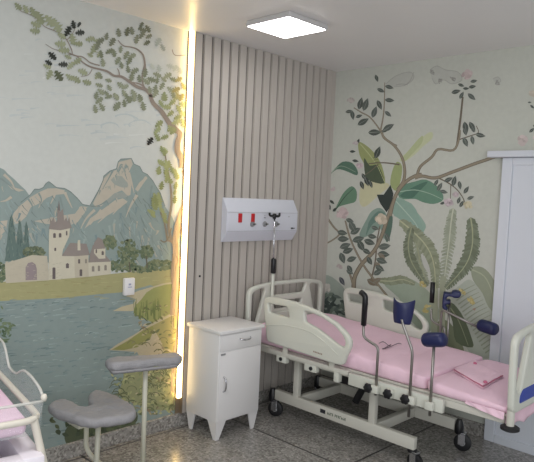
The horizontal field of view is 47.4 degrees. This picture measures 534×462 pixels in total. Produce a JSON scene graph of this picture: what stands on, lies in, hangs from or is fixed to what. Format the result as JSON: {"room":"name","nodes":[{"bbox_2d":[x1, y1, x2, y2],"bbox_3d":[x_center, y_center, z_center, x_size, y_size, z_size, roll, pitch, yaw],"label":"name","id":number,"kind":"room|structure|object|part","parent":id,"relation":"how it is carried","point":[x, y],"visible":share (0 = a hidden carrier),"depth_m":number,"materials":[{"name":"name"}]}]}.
{"room":"hospital room","nodes":[
{"label":"hospital room","id":0,"kind":"room"},
{"bbox_2d":[0,0,188,448],"bbox_3d":[-1.315,0.088,3.474,0.105,2.842,5.300,6,5,44],"label":"wall","id":1,"kind":"structure","parent":0,"point":[93,97],"depth_m":3.62,"materials":[{"name":"paper"}]},
{"bbox_2d":[122,277,134,295],"bbox_3d":[-0.876,0.352,3.853,0.031,0.110,0.075,6,5,44],"label":"electrical outlet","id":2,"kind":"object","parent":1,"relation":"attached to","point":[128,283],"visible":1,"depth_m":3.84,"materials":[{"name":"white plastic"}]},
{"bbox_2d":[45,374,318,461],"bbox_3d":[-1.364,1.322,3.471,0.022,0.092,5.200,6,5,44],"label":"baseboard","id":3,"kind":"structure","parent":1,"relation":"attached to","point":[66,451],"depth_m":3.94,"materials":[{"name":"stone"}]},
{"bbox_2d":[175,31,195,413],"bbox_3d":[-0.556,-0.035,4.135,0.036,2.604,0.036,6,5,44],"label":"strip light","id":4,"kind":"object","parent":1,"relation":"attached to","point":[192,34],"visible":1,"depth_m":4.12,"materials":[{"name":"beige plastic"}]},
{"bbox_2d":[66,387,435,461],"bbox_3d":[0.480,1.560,1.653,5.180,0.003,5.180,6,5,44],"label":"trim","id":5,"kind":"structure","parent":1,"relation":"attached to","point":[312,387],"depth_m":4.01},
{"bbox_2d":[182,32,335,412],"bbox_3d":[-0.010,-0.044,4.696,0.039,2.606,1.526,6,5,44],"label":"wall panel","id":6,"kind":"object","parent":1,"relation":"attached to","point":[263,122],"depth_m":4.55,"materials":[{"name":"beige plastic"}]},
{"bbox_3d":[0.504,-0.052,5.228,0.029,2.606,0.047,6,5,44],"label":"corner trim","id":7,"kind":"part","parent":6,"relation":"part of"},
{"bbox_2d":[221,197,297,241],"bbox_3d":[-0.034,-0.082,4.583,0.086,0.320,0.752,6,5,44],"label":"console","id":8,"kind":"object","parent":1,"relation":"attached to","point":[243,219],"visible":1,"depth_m":4.53,"materials":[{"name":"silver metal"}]},
{"bbox_2d":[238,213,241,222],"bbox_3d":[-0.193,-0.094,4.386,0.007,0.066,0.034,6,5,44],"label":"rocker switch","id":9,"kind":"object","parent":8,"relation":"attached to","point":[239,214],"depth_m":4.38,"materials":[{"name":"red plastic"}]},
{"bbox_2d":[251,214,254,221],"bbox_3d":[-0.103,-0.095,4.477,0.007,0.066,0.034,6,5,44],"label":"rocker switch","id":10,"kind":"object","parent":8,"relation":"attached to","point":[252,215],"depth_m":4.47,"materials":[{"name":"red plastic"}]},
{"bbox_2d":[60,386,533,461],"bbox_3d":[0.477,1.609,1.671,5.200,0.100,5.200,6,5,44],"label":"floor","id":11,"kind":"structure","parent":0,"point":[333,441],"depth_m":4.04,"materials":[{"name":"stone"}]},
{"bbox_2d":[0,337,47,461],"bbox_3d":[-1.275,0.950,2.376,0.800,0.970,1.007,0,4,-37],"label":"cot","id":12,"kind":"object","parent":11,"relation":"on","point":[18,448],"visible":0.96,"depth_m":2.18,"materials":[{"name":"white metal"}]},
{"bbox_2d":[0,389,25,437],"bbox_3d":[-1.255,0.666,2.350,0.426,0.070,0.772,0,4,-37],"label":"mattress","id":13,"kind":"object","parent":12,"relation":"on","point":[9,414],"visible":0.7,"depth_m":2.16,"materials":[{"name":"pink fabric"}]},
{"bbox_2d":[0,432,43,461],"bbox_3d":[-1.105,0.861,2.147,0.510,0.172,0.384,0,4,-37],"label":"tray","id":14,"kind":"object","parent":12,"relation":"on","point":[18,448],"depth_m":2.19,"materials":[{"name":"plastic"}]},
{"bbox_2d":[0,337,43,409],"bbox_3d":[-1.257,0.585,2.353,0.927,0.236,0.657,6,5,44],"label":"basin","id":15,"kind":"object","parent":12,"relation":"in","point":[24,401],"depth_m":2.35,"materials":[{"name":"clear plastic"}]},
{"bbox_3d":[-0.773,1.016,2.211,0.185,0.701,0.028,1,4,-18],"label":"leg","id":16,"kind":"part","parent":12,"relation":"part of","materials":[{"name":"white metal"}]},
{"bbox_3d":[-0.798,0.596,2.175,0.024,0.028,0.024,6,5,44],"label":"corner knob","id":17,"kind":"part","parent":12,"relation":"part of","materials":[{"name":"white plastic"}]},
{"bbox_2d":[48,390,135,461],"bbox_3d":[-0.889,1.151,3.183,0.454,0.507,0.462,6,5,44],"label":"stool","id":18,"kind":"object","parent":11,"relation":"on","point":[105,409],"visible":1,"depth_m":3.09,"materials":[{"name":"grey leather"}]},
{"bbox_2d":[48,390,135,428],"bbox_3d":[-0.899,0.929,3.150,0.454,0.062,0.364,6,5,44],"label":"seat cushion","id":19,"kind":"object","parent":18,"relation":"on","point":[105,409],"depth_m":3.07,"materials":[{"name":"grey leather"}]},
{"bbox_3d":[-0.813,1.183,3.246,0.329,0.426,0.032,2,3,-7],"label":"leg","id":20,"kind":"part","parent":18,"relation":"part of","materials":[{"name":"white metal"}]},
{"bbox_3d":[-0.880,1.186,3.140,0.027,0.424,0.035,6,5,44],"label":"leg","id":21,"kind":"part","parent":18,"relation":"part of","materials":[{"name":"white metal"}]},
{"bbox_2d":[105,352,181,461],"bbox_3d":[-0.686,1.047,3.363,0.240,0.715,0.418,6,5,44],"label":"support stand","id":22,"kind":"object","parent":11,"relation":"on","point":[145,363],"visible":1,"depth_m":3.33,"materials":[{"name":"grey leather"}]},
{"bbox_2d":[186,316,264,440],"bbox_3d":[-0.291,1.004,4.195,0.368,0.738,0.411,6,5,44],"label":"bedside cabinet","id":23,"kind":"object","parent":11,"relation":"on","point":[224,353],"visible":1,"depth_m":4.07,"materials":[{"name":"white metal"}]},
{"bbox_3d":[-0.276,1.007,3.972,0.036,0.110,0.011,6,5,44],"label":"door handle","id":24,"kind":"part","parent":23,"relation":"part of","materials":[{"name":"silver metal"}]},
{"bbox_3d":[-0.186,1.019,4.092,0.010,0.459,0.375,6,5,44],"label":"door","id":25,"kind":"part","parent":23,"relation":"part of","materials":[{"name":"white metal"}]},
{"bbox_3d":[-0.172,0.731,4.075,0.010,0.105,0.375,6,5,44],"label":"drawer","id":26,"kind":"part","parent":23,"relation":"part of","materials":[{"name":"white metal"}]},
{"bbox_2d":[245,278,533,461],"bbox_3d":[0.846,0.925,4.086,2.021,1.010,0.920,6,5,44],"label":"hospital bed","id":27,"kind":"object","parent":11,"relation":"on","point":[288,326],"visible":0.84,"depth_m":4.06,"materials":[{"name":"plastic"}]},
{"bbox_2d":[269,212,280,311],"bbox_3d":[0.035,0.345,4.566,0.095,0.968,0.090,2,3,-2],"label":"pole","id":28,"kind":"object","parent":27,"relation":"attached to","point":[273,260],"visible":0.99,"depth_m":4.55,"materials":[{"name":"metal"}]},
{"bbox_3d":[0.051,0.104,4.557,0.012,0.420,0.025,6,5,44],"label":"rod","id":29,"kind":"part","parent":28,"relation":"part of","materials":[{"name":"silver metal"}]},
{"bbox_3d":[0.150,0.603,4.763,0.036,0.440,0.863,6,5,44],"label":"headboard","id":30,"kind":"part","parent":27,"relation":"part of","materials":[{"name":"plastic"}]},
{"bbox_3d":[0.220,1.052,4.345,0.048,0.270,0.038,6,5,44],"label":"post","id":31,"kind":"part","parent":27,"relation":"part of","materials":[{"name":"metal"}]},
{"bbox_3d":[0.255,0.654,4.045,0.771,0.344,0.034,6,5,44],"label":"rail","id":32,"kind":"part","parent":27,"relation":"part of","materials":[{"name":"plastic"}]},
{"bbox_2d":[359,290,379,395],"bbox_3d":[0.614,0.677,3.688,0.050,0.622,0.183,0,5,-41],"label":"grip","id":33,"kind":"object","parent":27,"relation":"attached to","point":[368,388],"visible":1,"depth_m":3.69,"materials":[{"name":"rubber"}]},
{"bbox_3d":[0.615,0.951,3.684,0.060,0.058,0.043,6,5,44],"label":"clamp knob","id":34,"kind":"part","parent":33,"relation":"part of","materials":[{"name":"black plastic"}]},
{"bbox_3d":[0.624,0.780,3.696,0.131,0.415,0.017,6,5,44],"label":"rod","id":35,"kind":"part","parent":33,"relation":"part of","materials":[{"name":"metal"}]},
{"bbox_2d":[261,313,482,388],"bbox_3d":[0.684,0.786,4.245,1.400,0.157,0.780,6,5,44],"label":"mattress","id":36,"kind":"object","parent":27,"relation":"on","point":[394,361],"visible":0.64,"depth_m":3.93,"materials":[{"name":"pink fabric"}]},
{"bbox_3d":[0.683,1.100,3.891,0.048,0.270,0.038,6,5,44],"label":"post","id":37,"kind":"part","parent":27,"relation":"part of","materials":[{"name":"metal"}]},
{"bbox_3d":[0.892,0.647,4.652,0.771,0.344,0.034,6,5,44],"label":"rail","id":38,"kind":"part","parent":27,"relation":"part of","materials":[{"name":"plastic"}]},
{"bbox_2d":[383,389,393,398],"bbox_3d":[0.715,0.961,3.587,0.060,0.058,0.044,6,5,44],"label":"knob","id":39,"kind":"object","parent":27,"relation":"attached to","point":[387,393],"visible":1,"depth_m":3.57,"materials":[{"name":"plastic"}]},
{"bbox_2d":[393,298,415,416],"bbox_3d":[0.792,0.734,3.531,0.196,0.674,0.078,6,5,44],"label":"leg support","id":40,"kind":"object","parent":27,"relation":"attached to","point":[402,312],"visible":1,"depth_m":3.50,"materials":[{"name":"metal"}]},
{"bbox_3d":[0.799,0.970,3.504,0.060,0.058,0.043,6,5,44],"label":"clamp knob","id":41,"kind":"part","parent":40,"relation":"part of","materials":[{"name":"black plastic"}]},
{"bbox_3d":[0.800,0.791,3.514,0.090,0.562,0.019,5,4,32],"label":"rod","id":42,"kind":"part","parent":40,"relation":"part of","materials":[{"name":"metal"}]},
{"bbox_2d":[421,332,447,415],"bbox_3d":[0.925,0.798,3.401,0.145,0.482,0.086,6,5,44],"label":"support","id":43,"kind":"object","parent":27,"relation":"attached to","point":[428,339],"visible":1,"depth_m":3.39,"materials":[{"name":"leather"}]},
{"bbox_3d":[0.923,0.841,3.404,0.016,0.397,0.017,6,5,44],"label":"rod","id":44,"kind":"part","parent":43,"relation":"part of","materials":[{"name":"metal"}]},
{"bbox_2d":[429,282,445,333],"bbox_3d":[1.220,0.674,4.325,0.158,0.607,0.035,6,5,41],"label":"grip","id":45,"kind":"object","parent":27,"relation":"attached to","point":[432,284],"visible":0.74,"depth_m":4.34,"materials":[{"name":"rubber"}]},
{"bbox_3d":[1.210,0.769,4.331,0.131,0.415,0.017,6,5,44],"label":"rod","id":46,"kind":"part","parent":45,"relation":"part of","materials":[{"name":"metal"}]},
{"bbox_2d":[442,290,460,345],"bbox_3d":[1.290,0.700,4.296,0.123,0.565,0.132,4,4,17],"label":"leg support","id":47,"kind":"object","parent":27,"relation":"attached to","point":[455,293],"visible":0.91,"depth_m":4.27,"materials":[{"name":"metal"}]},
{"bbox_3d":[1.284,0.743,4.322,0.016,0.475,0.017,6,5,44],"label":"rod","id":48,"kind":"part","parent":47,"relation":"part of","materials":[{"name":"metal"}]},
{"bbox_2d":[439,309,498,334],"bbox_3d":[1.356,0.776,4.188,0.468,0.431,0.105,6,5,44],"label":"support","id":49,"kind":"object","parent":27,"relation":"on","point":[485,326],"visible":0.77,"depth_m":4.07,"materials":[{"name":"leather"}]},
{"bbox_3d":[1.324,0.774,4.200,0.291,0.431,0.017,6,4,41],"label":"rod","id":50,"kind":"part","parent":49,"relation":"part of","materials":[{"name":"metal"}]},
{"bbox_2d":[428,360,533,423],"bbox_3d":[1.345,0.942,3.588,0.478,0.176,0.805,6,5,44],"label":"mattress","id":51,"kind":"object","parent":27,"relation":"on","point":[492,400],"visible":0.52,"depth_m":3.36,"materials":[{"name":"pink fabric"}]},
{"bbox_2d":[453,360,503,388],"bbox_3d":[1.250,0.836,3.594,0.259,0.047,0.430,6,5,44],"label":"gown","id":52,"kind":"object","parent":51,"relation":"on","point":[482,376],"visible":1,"depth_m":3.56,"materials":[{"name":"pink fabric"}]},
{"bbox_3d":[1.548,0.713,3.394,0.036,0.440,0.893,6,5,44],"label":"footboard","id":53,"kind":"part","parent":27,"relation":"part of","materials":[{"name":"plastic"}]},
{"bbox_2d":[80,0,533,71],"bbox_3d":[0.603,-1.188,1.575,5.300,0.100,5.300,6,5,44],"label":"ceiling","id":54,"kind":"structure","parent":0,"point":[359,34],"depth_m":3.73,"materials":[{"name":"paint"}]},
{"bbox_2d":[246,11,327,37],"bbox_3d":[0.123,-1.270,3.756,0.362,0.036,0.353,6,5,44],"label":"recessed light","id":55,"kind":"object","parent":54,"relation":"in","point":[287,24],"visible":1,"depth_m":3.70,"materials":[{"name":"white plastic"}]},
{"bbox_2d":[321,45,533,423],"bbox_3d":[2.384,0.183,3.489,5.230,2.700,0.104,6,5,44],"label":"wall","id":56,"kind":"structure","parent":0,"point":[415,189],"depth_m":4.56,"materials":[{"name":"paper"}]},
{"bbox_2d":[319,374,484,437],"bbox_3d":[0.995,1.351,4.787,1.508,0.092,0.020,6,5,44],"label":"baseboard","id":57,"kind":"structure","parent":56,"relation":"attached to","point":[472,427],"depth_m":4.32,"materials":[{"name":"stone"}]},
{"bbox_2d":[484,157,533,455],"bbox_3d":[1.930,0.515,3.839,1.016,1.955,0.044,6,5,44],"label":"door","id":58,"kind":"structure","parent":56,"relation":"in","point":[513,296],"depth_m":4.08,"materials":[{"name":"white wood"}]},
{"bbox_2d":[487,150,533,157],"bbox_3d":[1.945,-0.484,3.781,1.160,0.043,0.084,6,5,44],"label":"trim","id":59,"kind":"structure","parent":56,"relation":"attached to","point":[512,153],"depth_m":4.04,"materials":[{"name":"white wood"}]}
]}

